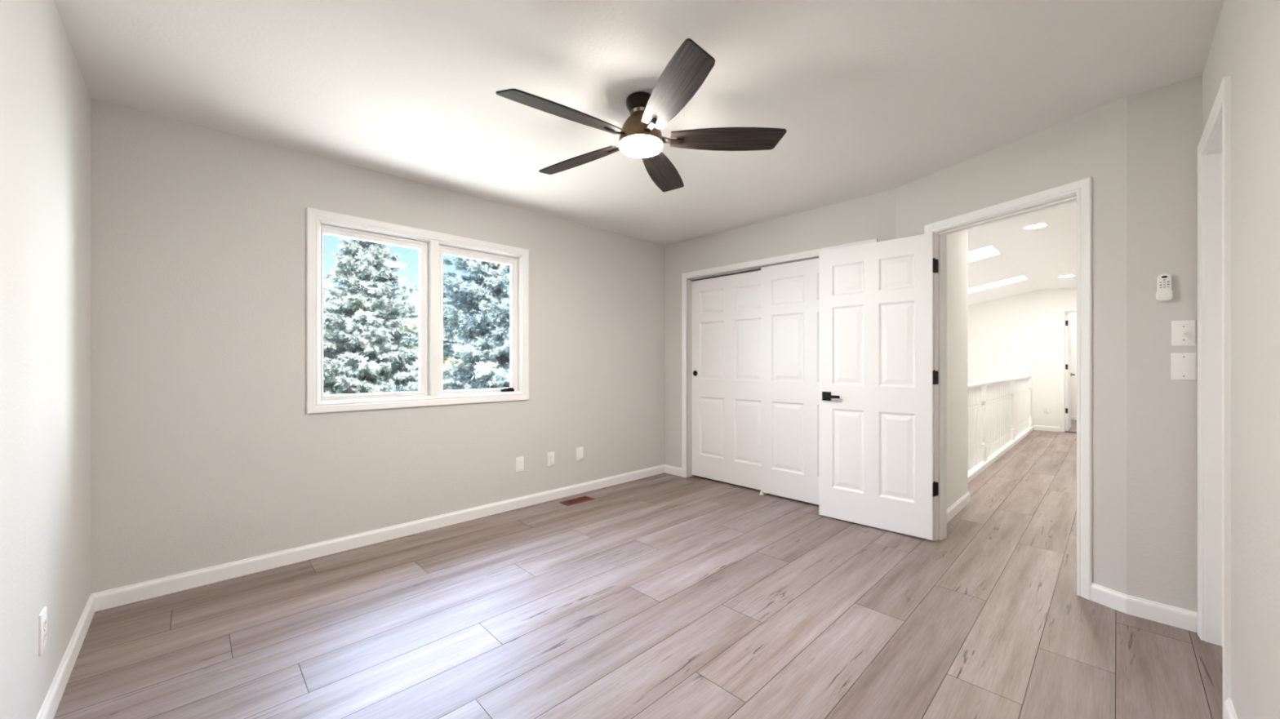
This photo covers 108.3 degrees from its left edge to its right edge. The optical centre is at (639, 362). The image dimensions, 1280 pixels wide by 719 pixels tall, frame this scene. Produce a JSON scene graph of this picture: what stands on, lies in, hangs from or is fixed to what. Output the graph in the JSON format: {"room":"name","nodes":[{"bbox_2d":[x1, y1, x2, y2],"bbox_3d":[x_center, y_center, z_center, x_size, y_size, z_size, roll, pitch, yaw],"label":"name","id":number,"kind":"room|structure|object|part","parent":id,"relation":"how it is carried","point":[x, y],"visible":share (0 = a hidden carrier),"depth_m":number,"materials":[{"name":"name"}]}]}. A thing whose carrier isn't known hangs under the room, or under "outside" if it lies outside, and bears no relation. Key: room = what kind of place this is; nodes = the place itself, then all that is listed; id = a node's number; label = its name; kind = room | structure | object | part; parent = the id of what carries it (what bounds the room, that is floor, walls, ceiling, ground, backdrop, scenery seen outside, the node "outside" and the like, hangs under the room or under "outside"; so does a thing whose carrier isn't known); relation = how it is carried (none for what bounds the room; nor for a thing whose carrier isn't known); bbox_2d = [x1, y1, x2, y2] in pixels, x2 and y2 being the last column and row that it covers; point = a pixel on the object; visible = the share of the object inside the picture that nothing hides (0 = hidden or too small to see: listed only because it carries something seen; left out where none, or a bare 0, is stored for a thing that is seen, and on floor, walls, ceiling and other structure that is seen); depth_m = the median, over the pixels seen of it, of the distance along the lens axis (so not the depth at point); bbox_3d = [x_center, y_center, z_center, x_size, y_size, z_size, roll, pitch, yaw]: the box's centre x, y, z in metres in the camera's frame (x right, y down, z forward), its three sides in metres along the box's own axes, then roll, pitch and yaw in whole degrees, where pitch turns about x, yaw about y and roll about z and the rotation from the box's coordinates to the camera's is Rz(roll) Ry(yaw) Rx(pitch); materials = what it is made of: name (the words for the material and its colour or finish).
{"room":"empty bedroom","nodes":[
{"label":"empty bedroom","id":0,"kind":"room"},
{"bbox_2d":[0,0,90,718],"bbox_3d":[-1.395,-0.036,0.857,0.120,2.440,3.928,0,0,-44],"label":"wall","id":1,"kind":"structure","parent":0,"point":[45,98],"depth_m":1.47,"materials":[{"name":"white paint"}]},
{"bbox_2d":[38,606,47,657],"bbox_3d":[-1.908,0.859,1.479,0.008,0.130,0.076,0,0,-44],"label":"power outlet","id":2,"kind":"object","parent":1,"relation":"attached to","point":[42,617],"visible":1,"depth_m":1.46,"materials":[{"name":"white plastic"}]},
{"bbox_2d":[43,618,46,630],"bbox_3d":[-1.907,0.840,1.481,0.004,0.029,0.034,0,0,-44],"label":"receptacle","id":3,"kind":"object","parent":2,"relation":"attached to","point":[44,620],"depth_m":1.48,"materials":[{"name":"grey plastic"}]},
{"bbox_2d":[43,631,46,642],"bbox_3d":[-1.907,0.878,1.481,0.004,0.029,0.034,0,0,-44],"label":"receptacle","id":4,"kind":"object","parent":2,"relation":"attached to","point":[44,632],"depth_m":1.48,"materials":[{"name":"grey plastic"}]},
{"bbox_2d":[35,593,94,718],"bbox_3d":[-1.340,1.141,0.897,0.014,0.085,3.628,0,0,-44],"label":"baseboard","id":5,"kind":"structure","parent":1,"relation":"attached to","point":[48,709],"depth_m":1.72,"materials":[{"name":"white paint"}]},
{"bbox_2d":[90,97,664,594],"bbox_3d":[-0.854,-0.036,3.975,4.996,2.440,0.120,0,0,-44],"label":"wall","id":6,"kind":"structure","parent":0,"point":[206,451],"depth_m":2.67,"materials":[{"name":"white paint"}]},
{"bbox_2d":[93,464,665,612],"bbox_3d":[-1.166,1.141,3.579,3.996,0.085,0.014,0,0,-44],"label":"baseboard","id":7,"kind":"structure","parent":6,"relation":"attached to","point":[124,595],"depth_m":2.84,"materials":[{"name":"white paint"}]},
{"bbox_2d":[306,207,528,413],"bbox_3d":[-1.486,-0.310,3.322,1.499,1.236,0.096,0,0,-44],"label":"window","id":8,"kind":"structure","parent":6,"relation":"in","point":[432,246],"depth_m":3.28,"materials":[{"name":"white paint"}]},
{"bbox_3d":[-1.751,-0.310,3.083,0.655,1.105,0.026,0,0,-44],"label":"fixed sash","id":9,"kind":"part","parent":8,"relation":"part of","materials":[{"name":"clear glass"}]},
{"bbox_3d":[-1.243,-0.310,3.582,0.657,1.105,0.024,0,0,-44],"label":"casement sash","id":10,"kind":"part","parent":8,"relation":"part of","materials":[{"name":"white paint"}]},
{"bbox_3d":[-1.066,0.221,3.723,0.104,0.034,0.028,0,0,-44],"label":"crank handle","id":11,"kind":"part","parent":8,"relation":"part of","materials":[{"name":"black metal"}]},
{"bbox_2d":[515,456,524,472],"bbox_3d":[-0.978,0.832,3.765,0.074,0.120,0.010,0,0,-44],"label":"wall plate","id":12,"kind":"object","parent":6,"relation":"attached to","point":[519,461],"visible":1,"depth_m":3.76,"materials":[{"name":"white plastic"}]},
{"bbox_2d":[546,452,554,466],"bbox_3d":[-0.765,0.832,3.972,0.072,0.117,0.008,0,0,-44],"label":"power outlet","id":13,"kind":"object","parent":6,"relation":"attached to","point":[550,455],"visible":1,"depth_m":3.97,"materials":[{"name":"white plastic"}]},
{"bbox_2d":[576,447,583,461],"bbox_3d":[-0.542,0.830,4.187,0.074,0.120,0.010,0,0,-44],"label":"wall plate","id":14,"kind":"object","parent":6,"relation":"attached to","point":[580,451],"visible":1,"depth_m":4.18,"materials":[{"name":"white plastic"}]},
{"bbox_2d":[53,419,1222,718],"bbox_3d":[3.562,1.294,5.593,13.900,0.220,4.081,0,0,-44],"label":"floor","id":15,"kind":"structure","parent":0,"point":[662,596],"depth_m":2.08,"materials":[{"name":"laminate"}]},
{"bbox_2d":[559,495,594,506],"bbox_3d":[-0.537,1.181,3.955,0.284,0.006,0.128,0,0,-44],"label":"floor vent","id":16,"kind":"object","parent":15,"relation":"in","point":[580,500],"visible":1,"depth_m":3.94,"materials":[{"name":"brown metal"}]},
{"bbox_2d":[564,496,590,504],"bbox_3d":[-0.537,1.181,3.955,0.236,0.003,0.080,0,0,-44],"label":"grille","id":17,"kind":"object","parent":16,"relation":"attached to","point":[580,500],"depth_m":3.95,"materials":[{"name":"brown metal"}]},
{"bbox_2d":[759,490,768,495],"bbox_3d":[1.122,1.167,4.169,0.112,0.034,0.040,0,0,-44],"label":"floor guide","id":18,"kind":"object","parent":15,"relation":"on","point":[762,492],"visible":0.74,"depth_m":4.14,"materials":[{"name":"white plastic"}]},
{"bbox_2d":[53,0,1224,289],"bbox_3d":[4.000,-1.356,5.252,14.146,0.200,5.298,0,0,-44],"label":"ceiling","id":19,"kind":"structure","parent":0,"point":[869,97],"depth_m":2.08,"materials":[{"name":"white paint"}]},
{"bbox_2d":[496,38,786,191],"bbox_3d":[-0.035,-1.134,2.220,1.294,0.244,1.289,0,0,-44],"label":"ceiling fan","id":20,"kind":"object","parent":19,"relation":"hanging from","point":[640,135],"visible":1,"depth_m":2.13,"materials":[{"name":"black wood"}]},
{"bbox_3d":[-0.328,-1.066,1.967,0.539,0.008,0.149,0,15,-36],"label":"blade","id":21,"kind":"part","parent":20,"relation":"part of","materials":[{"name":"brown wood"}]},
{"bbox_3d":[-0.330,-1.066,2.451,0.539,0.008,0.149,0,15,36],"label":"blade","id":22,"kind":"part","parent":20,"relation":"part of","materials":[{"name":"brown wood"}]},
{"bbox_3d":[0.130,-1.066,2.602,0.149,0.008,0.539,-16,-5,17],"label":"blade","id":23,"kind":"part","parent":20,"relation":"part of","materials":[{"name":"brown wood"}]},
{"bbox_3d":[0.132,-1.066,1.819,0.149,0.008,0.539,16,-5,-18],"label":"blade","id":24,"kind":"part","parent":20,"relation":"part of","materials":[{"name":"brown wood"}]},
{"bbox_3d":[0.415,-1.066,2.211,0.539,0.008,0.149,0,-15,0],"label":"blade","id":25,"kind":"part","parent":20,"relation":"part of","materials":[{"name":"brown wood"}]},
{"bbox_2d":[1022,222,1049,229],"bbox_3d":[3.664,-1.259,4.281,0.190,0.006,0.190,0,0,-44],"label":"recessed light","id":26,"kind":"object","parent":19,"relation":"in","point":[1033,226],"visible":1,"depth_m":4.28,"materials":[{"name":"white plastic"}]},
{"bbox_2d":[1057,275,1075,277],"bbox_3d":[6.246,-1.259,6.775,0.190,0.006,0.190,0,0,-44],"label":"recessed light","id":27,"kind":"object","parent":19,"relation":"in","point":[1064,276],"visible":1,"depth_m":6.76,"materials":[{"name":"white plastic"}]},
{"bbox_2d":[664,188,895,477],"bbox_3d":[1.099,-0.036,4.199,0.120,2.440,2.275,0,0,-44],"label":"wall","id":28,"kind":"structure","parent":0,"point":[872,216],"depth_m":4.32,"materials":[{"name":"white paint"}]},
{"bbox_2d":[664,464,681,476],"bbox_3d":[0.353,1.141,4.872,0.014,0.085,0.242,0,0,-44],"label":"baseboard","id":29,"kind":"structure","parent":28,"relation":"attached to","point":[668,469],"depth_m":4.87,"materials":[{"name":"white paint"}]},
{"bbox_2d":[691,270,760,490],"bbox_3d":[0.869,0.164,4.471,0.039,2.003,0.925,0,0,-44],"label":"door","id":30,"kind":"structure","parent":28,"relation":"in","point":[726,310],"depth_m":4.49,"materials":[{"name":"white paint"}]},
{"bbox_2d":[681,238,877,477],"bbox_3d":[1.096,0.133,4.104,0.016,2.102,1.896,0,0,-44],"label":"trim","id":31,"kind":"structure","parent":28,"relation":"attached to","point":[812,253],"depth_m":4.67,"materials":[{"name":"white paint"}]},
{"bbox_2d":[760,257,818,505],"bbox_3d":[1.421,0.157,3.836,0.039,2.017,0.925,0,0,-44],"label":"door","id":32,"kind":"structure","parent":28,"relation":"in","point":[789,291],"depth_m":3.96,"materials":[{"name":"white paint"}]},
{"bbox_2d":[720,226,1040,305],"bbox_3d":[3.959,-1.145,6.937,6.100,0.685,2.640,0,0,-44],"label":"ceiling","id":33,"kind":"structure","parent":0,"point":[992,276],"depth_m":6.42,"materials":[{"name":"white paint"}]},
{"bbox_2d":[946,229,968,509],"bbox_3d":[2.362,-0.039,3.603,1.077,2.446,0.120,0,0,-44],"label":"wall","id":34,"kind":"structure","parent":0,"point":[957,242],"depth_m":3.67,"materials":[{"name":"white paint"}]},
{"bbox_2d":[946,491,970,523],"bbox_3d":[2.381,1.141,3.612,1.066,0.085,0.134,0,0,-44],"label":"baseboard","id":35,"kind":"structure","parent":34,"relation":"attached to","point":[958,505],"depth_m":3.65,"materials":[{"name":"white paint"}]},
{"bbox_2d":[968,374,1031,471],"bbox_3d":[4.756,0.673,6.115,5.858,0.911,0.084,0,0,-44],"label":"stair railing","id":36,"kind":"object","parent":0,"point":[999,410],"visible":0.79,"depth_m":5.81,"materials":[{"name":"white paint"}]},
{"bbox_3d":[3.929,0.695,5.315,0.084,0.868,0.084,0,0,-44],"label":"newel post","id":37,"kind":"part","parent":36,"relation":"part of","materials":[{"name":"white paint"}]},
{"bbox_3d":[4.756,0.242,6.115,5.858,0.049,0.068,0,0,-44],"label":"handrail","id":38,"kind":"part","parent":36,"relation":"part of","materials":[{"name":"white paint"}]},
{"bbox_3d":[5.424,0.695,6.762,0.084,0.868,0.084,0,0,-44],"label":"newel post","id":39,"kind":"part","parent":36,"relation":"part of","materials":[{"name":"white paint"}]},
{"bbox_3d":[6.828,0.695,8.121,0.084,0.868,0.084,0,0,-44],"label":"newel post","id":40,"kind":"part","parent":36,"relation":"part of","materials":[{"name":"white paint"}]},
{"bbox_2d":[968,426,1033,482],"bbox_3d":[4.756,1.266,6.115,5.858,0.275,0.130,0,0,-44],"label":"trim","id":41,"kind":"structure","parent":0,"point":[980,468],"depth_m":5.67,"materials":[{"name":"white paint"}]},
{"bbox_2d":[895,97,1126,594],"bbox_3d":[2.130,-0.036,2.785,0.120,2.440,1.240,0,0,-21],"label":"wall","id":42,"kind":"structure","parent":0,"point":[1092,144],"depth_m":2.28,"materials":[{"name":"white paint"}]},
{"bbox_2d":[818,232,937,540],"bbox_3d":[1.678,0.160,3.315,0.776,2.024,0.148,0,0,41],"label":"door","id":43,"kind":"structure","parent":42,"relation":"in","point":[877,376],"depth_m":3.27,"materials":[{"name":"white paint"}]},
{"bbox_3d":[1.431,0.257,3.470,0.145,0.066,0.054,0,0,43],"label":"lever handle","id":44,"kind":"part","parent":43,"relation":"part of","materials":[{"name":"black metal"}]},
{"bbox_2d":[933,192,1076,540],"bbox_3d":[2.148,0.153,2.738,0.120,2.061,0.790,0,0,-21],"label":"trim","id":45,"kind":"structure","parent":42,"relation":"attached to","point":[940,236],"depth_m":3.08,"materials":[{"name":"white paint"}]},
{"bbox_2d":[924,177,1092,599],"bbox_3d":[2.085,0.131,2.713,0.016,2.107,0.882,0,0,-21],"label":"trim","id":46,"kind":"structure","parent":42,"relation":"attached to","point":[1083,188],"depth_m":2.33,"materials":[{"name":"white paint"}]},
{"bbox_2d":[1090,582,1197,632],"bbox_3d":[2.338,1.141,2.151,0.047,0.085,0.355,0,0,-36],"label":"baseboard","id":47,"kind":"structure","parent":42,"relation":"attached to","point":[1174,616],"depth_m":2.13,"materials":[{"name":"white paint"}]},
{"bbox_2d":[968,286,1076,433],"bbox_3d":[6.538,1.309,8.572,0.120,5.250,3.978,0,0,-44],"label":"wall","id":48,"kind":"structure","parent":0,"point":[1018,335],"depth_m":8.19,"materials":[{"name":"white paint"}]},
{"bbox_2d":[1043,406,1048,413],"bbox_3d":[7.018,0.824,7.985,0.008,0.117,0.072,0,0,-44],"label":"power outlet","id":49,"kind":"object","parent":48,"relation":"attached to","point":[1046,409],"visible":1,"depth_m":7.99,"materials":[{"name":"white plastic"}]},
{"bbox_2d":[1033,425,1059,431],"bbox_3d":[7.017,1.141,7.981,0.014,0.085,0.333,0,0,-44],"label":"baseboard","id":50,"kind":"structure","parent":48,"relation":"attached to","point":[1042,428],"depth_m":7.98,"materials":[{"name":"white paint"}]},
{"bbox_2d":[1059,306,1076,432],"bbox_3d":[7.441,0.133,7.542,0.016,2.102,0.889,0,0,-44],"label":"trim","id":51,"kind":"structure","parent":48,"relation":"attached to","point":[1064,309],"depth_m":7.84,"materials":[{"name":"white paint"}]},
{"bbox_2d":[1065,312,1075,431],"bbox_3d":[7.573,0.162,8.136,0.758,2.020,0.089,0,0,-44],"label":"door","id":52,"kind":"structure","parent":48,"relation":"in","point":[1068,317],"depth_m":7.90,"materials":[{"name":"white paint"}]},
{"bbox_2d":[1066,311,1076,416],"bbox_3d":[9.070,-0.039,9.408,0.120,2.446,2.100,0,0,-44],"label":"wall","id":53,"kind":"structure","parent":0,"point":[1073,314],"depth_m":9.49,"materials":[{"name":"white paint"}]},
{"bbox_2d":[1071,415,1076,420],"bbox_3d":[9.154,1.141,9.224,0.014,0.085,1.380,0,0,-44],"label":"baseboard","id":54,"kind":"structure","parent":53,"relation":"attached to","point":[1073,418],"depth_m":9.48,"materials":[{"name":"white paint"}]},
{"bbox_2d":[1126,75,1202,612],"bbox_3d":[2.465,-0.036,2.103,0.120,2.440,0.348,0,0,-44],"label":"wall","id":55,"kind":"structure","parent":0,"point":[1164,124],"depth_m":2.11,"materials":[{"name":"white paint"}]},
{"bbox_2d":[1155,273,1173,301],"bbox_3d":[2.373,-0.340,2.093,0.026,0.121,0.050,0,0,-44],"label":"remote","id":56,"kind":"object","parent":55,"relation":"attached to","point":[1164,292],"visible":1,"depth_m":2.09,"materials":[{"name":"white plastic"}]},
{"bbox_2d":[1170,352,1196,380],"bbox_3d":[2.420,0.019,2.058,0.007,0.121,0.075,0,0,-44],"label":"blank plate","id":57,"kind":"object","parent":55,"relation":"attached to","point":[1183,366],"visible":1,"depth_m":2.06,"materials":[{"name":"white plastic"}]},
{"bbox_2d":[1171,320,1195,346],"bbox_3d":[2.414,-0.129,2.053,0.023,0.115,0.072,0,0,-44],"label":"light switch","id":58,"kind":"object","parent":55,"relation":"attached to","point":[1183,332],"visible":1,"depth_m":2.06,"materials":[{"name":"white plastic"}]},
{"bbox_2d":[1202,0,1279,718],"bbox_3d":[1.237,-0.036,0.755,3.520,2.440,0.120,0,0,-44],"label":"wall","id":59,"kind":"structure","parent":0,"point":[1245,46],"depth_m":1.25,"materials":[{"name":"white paint"}]},
{"bbox_2d":[1204,113,1222,647],"bbox_3d":[2.227,0.146,1.714,0.617,2.076,0.120,0,0,-44],"label":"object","id":60,"kind":"structure","parent":59,"relation":"attached to","point":[1214,153],"depth_m":1.94,"materials":[{"name":"white paint"}]},
{"bbox_2d":[1197,75,1231,718],"bbox_3d":[2.180,0.123,1.763,0.709,2.122,0.016,0,0,-44],"label":"trim","id":61,"kind":"structure","parent":59,"relation":"attached to","point":[1222,104],"depth_m":1.52,"materials":[{"name":"white paint"}]},
{"bbox_2d":[1223,697,1237,718],"bbox_3d":[0.926,1.141,0.547,2.784,0.085,0.014,0,0,-44],"label":"baseboard","id":62,"kind":"structure","parent":59,"relation":"attached to","point":[1229,713],"depth_m":1.48,"materials":[{"name":"white paint"}]},
{"label":"outside","id":63,"kind":"structure","parent":0,"visible":0},
{"bbox_3d":[-14.935,4.259,29.802,100.000,0.150,56.400,0,0,-44],"label":"ground","id":64,"kind":"structure","parent":63,"visible":0},
{"bbox_2d":[323,236,418,395],"bbox_3d":[-7.421,-0.289,12.862,5.590,8.947,6.001,0,0,-36],"label":"spruce tree","id":65,"kind":"object","parent":64,"relation":"on","point":[383,364],"visible":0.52,"depth_m":12.31,"materials":[{"name":"green plant"}]},
{"bbox_2d":[351,311,456,389],"bbox_3d":[-8.536,1.094,16.976,3.909,6.181,3.613,0,0,-44],"label":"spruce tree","id":66,"kind":"object","parent":64,"relation":"on","point":[446,361],"visible":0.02,"depth_m":17.12,"materials":[{"name":"green plant"}]},
{"bbox_2d":[384,256,510,392],"bbox_3d":[-2.701,-0.645,8.837,4.887,9.659,5.044,0,0,-44],"label":"spruce tree","id":67,"kind":"object","parent":64,"relation":"on","point":[481,314],"visible":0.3,"depth_m":8.02,"materials":[{"name":"green plant"}]},
{"bbox_2d":[448,274,510,387],"bbox_3d":[-7.071,-2.835,23.378,6.572,14.037,6.710,0,0,-23],"label":"spruce tree","id":68,"kind":"object","parent":64,"relation":"on","point":[469,274],"visible":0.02,"depth_m":22.61,"materials":[{"name":"green plant"}]}
]}

